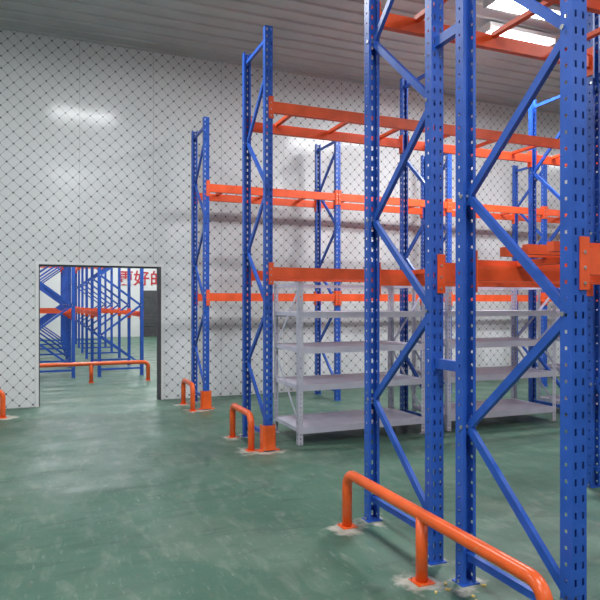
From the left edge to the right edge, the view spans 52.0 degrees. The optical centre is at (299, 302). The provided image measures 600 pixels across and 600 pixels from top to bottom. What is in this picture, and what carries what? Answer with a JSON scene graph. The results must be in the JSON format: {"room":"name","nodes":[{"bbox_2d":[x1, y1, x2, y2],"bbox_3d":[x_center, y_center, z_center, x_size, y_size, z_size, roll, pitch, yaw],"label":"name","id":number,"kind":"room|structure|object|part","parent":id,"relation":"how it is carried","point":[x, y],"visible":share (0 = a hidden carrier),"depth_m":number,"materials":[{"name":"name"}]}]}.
{"room":"warehouse","nodes":[
{"label":"warehouse","id":0,"kind":"room"},
{"bbox_2d":[40,267,156,338],"bbox_3d":[-6.355,-1.275,29.906,23.300,5.750,0.150,0,0,-22],"label":"wall","id":1,"kind":"structure","parent":0,"point":[54,283],"depth_m":28.74,"materials":[{"name":"white paint"}]},
{"bbox_2d":[121,271,156,285],"bbox_3d":[-7.560,-1.186,29.316,2.191,0.718,0.020,0,0,-22],"label":"wall sign","id":2,"kind":"object","parent":1,"relation":"attached to","point":[125,272],"visible":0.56,"depth_m":29.27,"materials":[{"name":"red paint"}]},
{"bbox_2d":[144,290,156,336],"bbox_3d":[-6.869,0.500,29.578,1.400,2.200,0.064,0,0,-22],"label":"door","id":3,"kind":"structure","parent":1,"relation":"in","point":[150,296],"depth_m":29.42,"materials":[{"name":"grey metal"}]},
{"bbox_2d":[0,28,597,408],"bbox_3d":[1.140,-1.275,11.687,23.000,5.750,0.150,0,0,-22],"label":"wall","id":4,"kind":"structure","parent":0,"point":[95,138],"depth_m":10.35,"materials":[{"name":"white paint"}]},
{"bbox_2d":[36,261,163,406],"bbox_3d":[-3.193,0.480,9.905,1.950,2.240,0.174,0,0,-22],"label":"trim","id":5,"kind":"structure","parent":4,"relation":"attached to","point":[37,262],"depth_m":9.79,"materials":[{"name":"metal"}]},
{"bbox_2d":[0,0,597,119],"bbox_3d":[0.862,-4.188,12.362,23.300,0.125,38.510,0,0,-22],"label":"ceiling","id":6,"kind":"structure","parent":0,"point":[318,38],"depth_m":9.47,"materials":[{"name":"white metal"}]},
{"bbox_2d":[480,21,555,45],"bbox_3d":[3.280,-4.043,9.243,1.240,0.165,0.240,0,0,-22],"label":"ceiling light","id":7,"kind":"object","parent":6,"relation":"attached to","point":[519,33],"depth_m":9.19,"materials":[{"name":"white plastic"}]},
{"bbox_2d":[483,0,566,19],"bbox_3d":[3.084,-4.043,8.405,1.240,0.165,0.240,0,0,-22],"label":"ceiling light","id":8,"kind":"object","parent":6,"relation":"attached to","point":[511,6],"depth_m":8.28,"materials":[{"name":"white plastic"}]},
{"bbox_2d":[0,336,599,599],"bbox_3d":[0.902,1.660,12.265,23.300,0.120,38.300,0,0,-22],"label":"floor","id":9,"kind":"structure","parent":0,"point":[110,489],"depth_m":5.09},
{"bbox_2d":[0,389,6,418],"bbox_3d":[-4.571,1.390,8.392,1.040,0.420,0.110,0,0,-22],"label":"guard rail","id":10,"kind":"object","parent":9,"relation":"on","point":[2,394],"visible":1,"depth_m":8.54,"materials":[{"name":"orange metal"}]},
{"bbox_2d":[40,266,75,377],"bbox_3d":[-7.449,-0.600,18.292,1.000,4.400,11.620,0,0,-22],"label":"rack","id":11,"kind":"object","parent":9,"relation":"on","point":[64,309],"visible":0.29,"depth_m":15.24,"materials":[{"name":"blue metal"}]},
{"bbox_3d":[-9.636,-0.600,23.609,1.000,4.400,0.120,0,0,-22],"label":"upright frame","id":12,"kind":"part","parent":11,"relation":"part of","materials":[{"name":"blue paint"}]},
{"bbox_3d":[-8.761,-0.600,21.482,1.000,4.400,0.120,0,0,-22],"label":"upright frame","id":13,"kind":"part","parent":11,"relation":"part of","materials":[{"name":"blue paint"}]},
{"bbox_3d":[-7.886,-0.600,19.355,1.000,4.400,0.120,0,0,-22],"label":"upright frame","id":14,"kind":"part","parent":11,"relation":"part of","materials":[{"name":"blue paint"}]},
{"bbox_3d":[-7.011,-0.600,17.228,1.000,4.400,0.120,0,0,-22],"label":"upright frame","id":15,"kind":"part","parent":11,"relation":"part of","materials":[{"name":"blue paint"}]},
{"bbox_2d":[40,360,150,382],"bbox_3d":[-4.187,1.390,12.335,2.350,0.420,0.110,0,0,-22],"label":"guard rail","id":16,"kind":"object","parent":9,"relation":"on","point":[90,364],"visible":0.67,"depth_m":12.32,"materials":[{"name":"orange metal"}]},
{"bbox_2d":[75,267,143,376],"bbox_3d":[-6.126,-0.600,18.836,1.000,4.400,11.620,0,0,-22],"label":"rack","id":17,"kind":"object","parent":9,"relation":"on","point":[93,312],"visible":0.61,"depth_m":15.78,"materials":[{"name":"blue metal"}]},
{"bbox_3d":[-8.314,-0.600,24.153,1.000,4.400,0.120,0,0,-22],"label":"upright frame","id":18,"kind":"part","parent":17,"relation":"part of","materials":[{"name":"blue paint"}]},
{"bbox_3d":[-7.439,-0.600,22.026,1.000,4.400,0.120,0,0,-22],"label":"upright frame","id":19,"kind":"part","parent":17,"relation":"part of","materials":[{"name":"blue paint"}]},
{"bbox_3d":[-6.564,-0.600,19.899,1.000,4.400,0.120,0,0,-22],"label":"upright frame","id":20,"kind":"part","parent":17,"relation":"part of","materials":[{"name":"blue paint"}]},
{"bbox_3d":[-5.689,-0.600,17.772,1.000,4.400,0.120,0,0,-22],"label":"upright frame","id":21,"kind":"part","parent":17,"relation":"part of","materials":[{"name":"blue paint"}]},
{"bbox_3d":[-4.814,-0.600,15.645,1.000,4.400,0.120,0,0,-22],"label":"upright frame","id":22,"kind":"part","parent":17,"relation":"part of","materials":[{"name":"blue paint"}]},
{"bbox_3d":[-3.939,-0.600,13.518,1.000,4.400,0.120,0,0,-22],"label":"upright frame","id":23,"kind":"part","parent":17,"relation":"part of","materials":[{"name":"blue paint"}]},
{"bbox_2d":[179,378,196,411],"bbox_3d":[-1.721,1.390,9.440,0.110,0.419,0.780,0,0,-22],"label":"guard rail","id":24,"kind":"object","parent":9,"relation":"on","point":[185,381],"visible":1,"depth_m":9.22,"materials":[{"name":"orange metal"}]},
{"bbox_2d":[227,403,256,451],"bbox_3d":[-0.668,1.390,7.013,0.110,0.419,0.830,0,0,-22],"label":"guard rail","id":25,"kind":"object","parent":9,"relation":"on","point":[234,407],"visible":1,"depth_m":6.82,"materials":[{"name":"orange metal"}]},
{"bbox_2d":[274,282,424,445],"bbox_3d":[0.607,0.680,7.567,1.680,1.840,0.806,0,0,-22],"label":"metal shelving unit","id":26,"kind":"object","parent":9,"relation":"on","point":[301,423],"visible":0.88,"depth_m":7.39,"materials":[{"name":"grey paint"}]},
{"bbox_2d":[191,117,597,409],"bbox_3d":[2.476,-0.600,11.304,8.980,4.400,0.915,0,0,-22],"label":"rack","id":27,"kind":"object","parent":9,"relation":"on","point":[338,199],"visible":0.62,"depth_m":10.22,"materials":[{"name":"orange metal"}]},
{"bbox_3d":[-1.571,-0.600,9.653,0.120,4.400,0.890,0,0,-22],"label":"upright frame","id":28,"kind":"part","parent":27,"relation":"part of","materials":[{"name":"blue paint"}]},
{"bbox_3d":[0.464,-0.600,10.490,0.120,4.400,0.890,0,0,-22],"label":"upright frame","id":29,"kind":"part","parent":27,"relation":"part of","materials":[{"name":"blue paint"}]},
{"bbox_3d":[2.499,-0.600,11.327,0.120,4.400,0.890,0,0,-22],"label":"upright frame","id":30,"kind":"part","parent":27,"relation":"part of","materials":[{"name":"blue paint"}]},
{"bbox_3d":[4.533,-0.600,12.164,0.120,4.400,0.890,0,0,-22],"label":"upright frame","id":31,"kind":"part","parent":27,"relation":"part of","materials":[{"name":"blue paint"}]},
{"bbox_3d":[6.568,-0.600,13.001,0.120,4.400,0.890,0,0,-22],"label":"upright frame","id":32,"kind":"part","parent":27,"relation":"part of","materials":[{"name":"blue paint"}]},
{"bbox_2d":[241,25,597,451],"bbox_3d":[3.550,-0.700,8.692,8.980,4.600,0.895,0,0,-22],"label":"rack","id":33,"kind":"object","parent":9,"relation":"on","point":[267,431],"visible":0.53,"depth_m":7.38,"materials":[{"name":"blue metal"}]},
{"bbox_3d":[-0.496,-0.700,7.041,0.120,4.600,0.870,0,0,-22],"label":"upright frame","id":34,"kind":"part","parent":33,"relation":"part of","materials":[{"name":"blue paint"}]},
{"bbox_3d":[1.539,-0.700,7.878,0.120,4.600,0.870,0,0,-22],"label":"upright frame","id":35,"kind":"part","parent":33,"relation":"part of","materials":[{"name":"blue paint"}]},
{"bbox_3d":[3.573,-0.700,8.715,0.120,4.600,0.870,0,0,-22],"label":"upright frame","id":36,"kind":"part","parent":33,"relation":"part of","materials":[{"name":"blue paint"}]},
{"bbox_2d":[337,471,552,599],"bbox_3d":[0.699,1.390,3.531,0.110,0.419,2.010,0,0,-22],"label":"guard rail","id":37,"kind":"object","parent":9,"relation":"on","point":[527,574],"visible":1,"depth_m":3.49,"materials":[{"name":"orange metal"}]},
{"bbox_2d":[435,582,486,599],"bbox_3d":[0.921,1.595,3.373,0.353,0.009,0.446,0,0,-22],"label":"debris","id":38,"kind":"object","parent":9,"relation":"on","point":[447,589],"visible":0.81,"depth_m":3.42,"materials":[{"name":"yellow wood"}]},
{"bbox_2d":[362,0,599,565],"bbox_3d":[4.751,-0.850,5.852,8.920,4.900,0.890,0,0,-22],"label":"rack","id":39,"kind":"object","parent":9,"relation":"on","point":[438,274],"visible":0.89,"depth_m":4.50,"materials":[{"name":"blue metal"}]},
{"bbox_3d":[0.682,-0.850,4.178,0.120,4.900,0.890,0,0,-22],"label":"upright frame","id":40,"kind":"part","parent":39,"relation":"part of","materials":[{"name":"blue paint"}]},
{"bbox_3d":[2.716,-0.850,5.015,0.120,4.900,0.890,0,0,-22],"label":"upright frame","id":41,"kind":"part","parent":39,"relation":"part of","materials":[{"name":"blue paint"}]},
{"bbox_2d":[412,286,555,431],"bbox_3d":[2.494,0.680,8.343,1.760,1.840,0.806,0,0,-22],"label":"metal shelving unit","id":42,"kind":"object","parent":9,"relation":"on","point":[513,406],"visible":0.76,"depth_m":8.21,"materials":[{"name":"grey paint"}]},
{"bbox_2d":[435,0,599,599],"bbox_3d":[4.107,-0.850,4.525,6.720,4.900,1.105,0,0,-22],"label":"rack","id":43,"kind":"object","parent":9,"relation":"on","point":[573,260],"visible":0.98,"depth_m":3.06,"materials":[{"name":"blue metal"}]},
{"bbox_2d":[538,289,597,404],"bbox_3d":[4.524,0.680,9.178,1.750,1.840,0.806,0,0,-22],"label":"metal shelving unit","id":44,"kind":"object","parent":9,"relation":"on","point":[541,398],"visible":0.23,"depth_m":9.17,"materials":[{"name":"grey paint"}]}
]}

